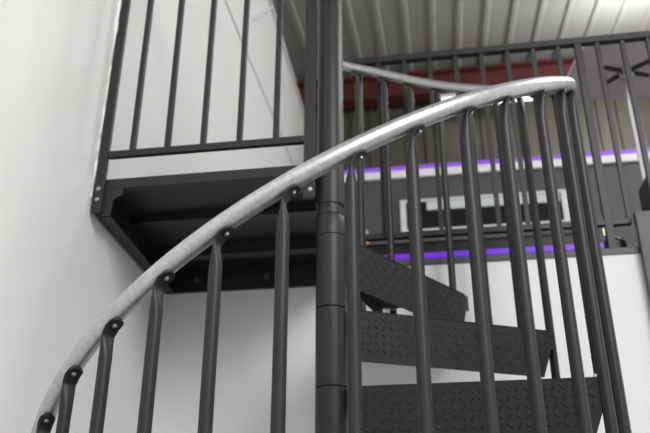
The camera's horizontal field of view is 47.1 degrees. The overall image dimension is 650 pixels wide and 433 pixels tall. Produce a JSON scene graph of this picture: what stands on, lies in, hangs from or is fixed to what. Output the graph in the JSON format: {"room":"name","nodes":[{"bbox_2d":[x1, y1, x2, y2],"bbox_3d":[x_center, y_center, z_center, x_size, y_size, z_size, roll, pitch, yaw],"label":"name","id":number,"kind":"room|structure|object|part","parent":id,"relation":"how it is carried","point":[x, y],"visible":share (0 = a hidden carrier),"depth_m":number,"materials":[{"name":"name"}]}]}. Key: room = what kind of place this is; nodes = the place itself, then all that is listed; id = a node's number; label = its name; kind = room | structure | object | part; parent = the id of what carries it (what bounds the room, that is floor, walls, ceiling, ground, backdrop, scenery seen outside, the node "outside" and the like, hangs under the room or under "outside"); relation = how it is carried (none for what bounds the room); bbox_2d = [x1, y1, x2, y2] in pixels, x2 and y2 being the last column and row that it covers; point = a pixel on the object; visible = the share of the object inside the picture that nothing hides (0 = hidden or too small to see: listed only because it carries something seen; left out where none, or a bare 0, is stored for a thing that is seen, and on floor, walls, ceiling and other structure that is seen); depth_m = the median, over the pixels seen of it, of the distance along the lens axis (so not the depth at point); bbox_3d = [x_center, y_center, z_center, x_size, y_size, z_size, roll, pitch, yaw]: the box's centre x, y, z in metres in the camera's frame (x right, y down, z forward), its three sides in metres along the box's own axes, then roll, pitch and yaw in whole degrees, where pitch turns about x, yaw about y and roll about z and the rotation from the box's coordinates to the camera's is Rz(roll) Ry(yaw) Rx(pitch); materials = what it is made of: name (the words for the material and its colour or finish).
{"room":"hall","nodes":[
{"label":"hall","id":0,"kind":"room"},
{"bbox_2d":[0,0,303,432],"bbox_3d":[-0.646,-0.275,2.925,0.080,5.802,9.228,-2,-25,5],"label":"wall","id":1,"kind":"structure","parent":0,"point":[61,268],"depth_m":2.07,"materials":[{"name":"white paint"}]},
{"bbox_2d":[90,0,120,197],"bbox_3d":[-0.662,-0.454,2.293,0.020,0.883,0.025,-4,-25,8],"label":"trim","id":2,"kind":"structure","parent":1,"relation":"attached to","point":[119,2],"depth_m":2.27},
{"bbox_2d":[224,0,293,164],"bbox_3d":[-0.402,-0.786,5.678,0.008,0.813,4.211,-2,-25,5],"label":"trim","id":3,"kind":"structure","parent":1,"relation":"attached to","point":[226,2],"depth_m":4.91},
{"bbox_2d":[252,6,271,20],"bbox_3d":[-0.445,-1.457,5.336,0.026,0.638,0.640,-2,-25,5],"label":"trim","id":4,"kind":"structure","parent":1,"relation":"attached to","point":[266,10],"depth_m":5.23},
{"bbox_2d":[268,0,303,116],"bbox_3d":[-0.646,-2.138,3.779,0.120,1.793,9.231,-2,-25,5],"label":"trim","id":5,"kind":"structure","parent":1,"relation":"attached to","point":[269,1],"depth_m":6.76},
{"bbox_2d":[151,253,649,432],"bbox_3d":[2.700,1.125,1.869,6.800,2.378,0.120,-4,-25,8],"label":"wall","id":6,"kind":"structure","parent":0,"point":[243,384],"depth_m":2.56,"materials":[{"name":"white paint"}]},
{"bbox_2d":[395,247,639,265],"bbox_3d":[3.073,0.008,2.313,6.045,0.022,0.126,-4,-25,8],"label":"trim","id":7,"kind":"structure","parent":6,"relation":"on","point":[625,250],"depth_m":2.60,"materials":[{"name":"grey paint"}]},
{"bbox_2d":[368,231,600,254],"bbox_3d":[0.566,0.120,2.685,0.822,0.085,0.012,-4,-25,8],"label":"board","id":8,"kind":"object","parent":7,"relation":"on","point":[496,242],"visible":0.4,"depth_m":2.70,"materials":[{"name":"black plastic"}]},
{"bbox_2d":[383,242,604,259],"bbox_3d":[0.558,0.127,2.631,0.822,0.026,0.009,-4,-25,8],"label":"led strip","id":9,"kind":"object","parent":7,"relation":"on","point":[549,248],"visible":0.44,"depth_m":2.63,"materials":[{"name":"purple plastic"}]},
{"bbox_2d":[355,30,649,247],"bbox_3d":[1.064,-0.296,2.759,1.901,0.902,0.030,-4,-25,8],"label":"railing","id":10,"kind":"object","parent":7,"relation":"on","point":[577,43],"visible":0.72,"depth_m":2.84,"materials":[{"name":"black metal"}]},
{"bbox_3d":[0.138,-0.223,2.886,0.026,0.874,0.027,-4,-25,8],"label":"post","id":11,"kind":"part","parent":10,"relation":"part of","materials":[{"name":"black metal"}]},
{"bbox_3d":[0.599,0.050,2.680,0.958,0.022,0.024,-4,-25,8],"label":"rail","id":12,"kind":"part","parent":10,"relation":"part of","materials":[{"name":"black metal"}]},
{"bbox_3d":[1.064,-0.693,2.941,1.900,0.028,0.030,-4,-25,8],"label":"rail","id":13,"kind":"part","parent":10,"relation":"part of","materials":[{"name":"black metal"}]},
{"bbox_3d":[0.996,-0.279,2.762,0.026,0.874,0.027,-4,-25,8],"label":"post","id":14,"kind":"part","parent":10,"relation":"part of","materials":[{"name":"black metal"}]},
{"bbox_2d":[633,211,649,301],"bbox_3d":[1.151,1.128,2.047,0.163,2.520,0.029,-4,-25,8],"label":"trim","id":15,"kind":"structure","parent":6,"relation":"attached to","point":[641,218],"depth_m":2.53,"materials":[{"name":"grey paint"}]},
{"bbox_2d":[272,0,649,81],"bbox_3d":[1.776,-2.854,4.298,10.202,1.208,8.300,-4,-25,8],"label":"ceiling","id":16,"kind":"structure","parent":0,"point":[370,28],"depth_m":7.42,"materials":[{"name":"white metal"}]},
{"bbox_2d":[316,96,649,169],"bbox_3d":[2.309,0.150,7.390,9.988,4.150,0.050,-4,-25,8],"label":"wall","id":17,"kind":"structure","parent":0,"point":[425,150],"depth_m":7.95,"materials":[{"name":"beige paint"}]},
{"bbox_2d":[296,57,574,111],"bbox_3d":[2.282,-1.489,7.906,9.800,0.290,0.180,-4,-25,8],"label":"beam","id":18,"kind":"structure","parent":17,"relation":"attached to","point":[496,74],"depth_m":8.03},
{"bbox_2d":[440,92,455,99],"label":"strip light","id":19,"kind":"object","parent":17,"relation":"hanging from","point":[445,96],"depth_m":7.72,"materials":[{"name":"grey"}]},
{"bbox_2d":[522,97,532,100],"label":"strip light","id":20,"kind":"object","parent":17,"relation":"hanging from","point":[525,98],"depth_m":7.62,"materials":[{"name":"grey"}]},
{"bbox_2d":[442,97,532,102],"bbox_3d":[1.687,-1.210,7.692,0.970,0.065,0.110,-4,-25,8],"label":"diffuser","id":21,"kind":"object","parent":20,"relation":"attached to","point":[443,98],"depth_m":7.66,"materials":[{"name":"grey plastic"}]},
{"bbox_2d":[343,162,642,246],"bbox_3d":[2.581,0.403,5.339,5.926,1.780,0.100,-4,-25,8],"label":"wall partition","id":22,"kind":"structure","parent":0,"point":[632,173],"depth_m":5.74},
{"bbox_2d":[400,189,569,231],"bbox_3d":[1.215,-0.034,5.699,1.270,0.275,0.037,-4,-25,8],"label":"window","id":23,"kind":"structure","parent":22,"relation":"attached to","point":[429,208],"depth_m":5.71,"materials":[{"name":"grey glass"}]},
{"bbox_3d":[0.872,-0.087,5.780,0.165,0.068,0.015,-4,-25,8],"label":"header panel","id":24,"kind":"part","parent":23,"relation":"part of","materials":[{"name":"grey"}]},
{"bbox_3d":[1.067,-0.100,5.752,0.210,0.068,0.015,-4,-25,8],"label":"header panel","id":25,"kind":"part","parent":23,"relation":"part of","materials":[{"name":"grey"}]},
{"bbox_3d":[1.279,-0.114,5.721,0.200,0.068,0.015,-4,-25,8],"label":"header panel","id":26,"kind":"part","parent":23,"relation":"part of","materials":[{"name":"grey"}]},
{"bbox_3d":[1.486,-0.127,5.691,0.200,0.068,0.015,-4,-25,8],"label":"header panel","id":27,"kind":"part","parent":23,"relation":"part of","materials":[{"name":"grey"}]},
{"bbox_3d":[1.686,-0.140,5.663,0.185,0.068,0.015,-4,-25,8],"label":"header panel","id":28,"kind":"part","parent":23,"relation":"part of","materials":[{"name":"grey"}]},
{"bbox_2d":[344,152,649,182],"bbox_3d":[2.582,-0.438,5.718,5.923,0.065,0.150,-4,-25,8],"label":"trim","id":29,"kind":"structure","parent":22,"relation":"on","point":[626,158],"depth_m":5.84,"materials":[{"name":"white"}]},
{"bbox_2d":[344,148,649,174],"bbox_3d":[2.531,-0.507,5.695,5.807,0.042,0.025,-4,-25,8],"label":"led strip","id":30,"kind":"object","parent":29,"relation":"on","point":[627,151],"visible":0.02,"depth_m":5.87,"materials":[{"name":"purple plastic"}]},
{"bbox_3d":[1.083,0.921,-1.548,10.000,0.100,6.690,-4,-25,8],"label":"floor","id":31,"kind":"structure","parent":0,"visible":0},
{"bbox_2d":[31,0,631,432],"bbox_3d":[0.015,0.152,1.946,1.342,4.210,1.342,-4,-25,8],"label":"spiral staircase","id":32,"kind":"structure","parent":31,"relation":"on","point":[351,276],"depth_m":1.56,"materials":[{"name":"black metal"}]},
{"bbox_2d":[91,0,317,293],"bbox_3d":[-0.309,-0.359,2.591,0.686,1.063,0.740,-4,-25,8],"label":"landing platform","id":33,"kind":"object","parent":32,"relation":"attached to","point":[149,216],"visible":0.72,"depth_m":2.27,"materials":[{"name":"grey paint"}]},
{"bbox_3d":[-0.642,-0.477,2.305,0.028,1.028,0.014,-4,-25,8],"label":"guard post","id":34,"kind":"part","parent":33,"relation":"part of","materials":[{"name":"black metal"}]},
{"bbox_3d":[-0.342,-0.196,2.127,0.576,0.021,0.016,-4,-25,8],"label":"rail","id":35,"kind":"part","parent":33,"relation":"part of","materials":[{"name":"black metal"}]},
{"bbox_3d":[-0.311,0.030,2.427,0.672,0.007,0.715,-4,-25,8],"label":"deck plate","id":36,"kind":"part","parent":33,"relation":"part of","materials":[{"name":"black metal"}]},
{"bbox_3d":[-0.042,-0.516,2.219,0.032,1.028,0.014,-4,-25,8],"label":"guard post","id":37,"kind":"part","parent":33,"relation":"part of","materials":[{"name":"black metal"}]},
{"bbox_3d":[2.944,1.013,4.389,7.020,0.120,4.390,-4,-25,8],"label":"floor","id":38,"kind":"structure","parent":0,"visible":0},
{"bbox_2d":[567,41,649,180],"bbox_3d":[1.369,-0.196,3.176,0.498,1.067,0.498,-1,-25,2],"label":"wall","id":39,"kind":"structure","parent":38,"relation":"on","point":[637,54],"depth_m":3.36,"materials":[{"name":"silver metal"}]},
{"bbox_3d":[1.330,-0.634,3.440,0.026,0.009,0.110,16,-29,-31],"label":"bracket arm","id":40,"kind":"part","parent":39,"relation":"part of"},
{"bbox_3d":[1.302,-0.666,3.370,0.110,0.009,0.026,7,-25,-15],"label":"bracket arm","id":41,"kind":"part","parent":39,"relation":"part of"},
{"bbox_3d":[1.417,-0.679,3.342,0.026,0.009,0.110,22,-33,-39],"label":"bracket arm","id":42,"kind":"part","parent":39,"relation":"part of"},
{"bbox_3d":[1.436,-0.651,3.404,0.110,0.009,0.026,6,-25,-14],"label":"bracket arm","id":43,"kind":"part","parent":39,"relation":"part of"},
{"bbox_2d":[603,228,626,247],"bbox_3d":[1.079,0.069,2.802,0.090,0.275,0.090,-4,-25,8],"label":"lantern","id":44,"kind":"object","parent":38,"relation":"on","point":[620,243],"visible":0.13,"depth_m":2.75,"materials":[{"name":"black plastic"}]},
{"bbox_2d":[638,177,649,210],"bbox_3d":[1.348,0.010,2.746,0.296,0.335,0.144,-4,-25,8],"label":"equipment box","id":45,"kind":"object","parent":38,"relation":"on","point":[644,195],"visible":0.62,"depth_m":2.79,"materials":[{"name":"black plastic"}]}
]}

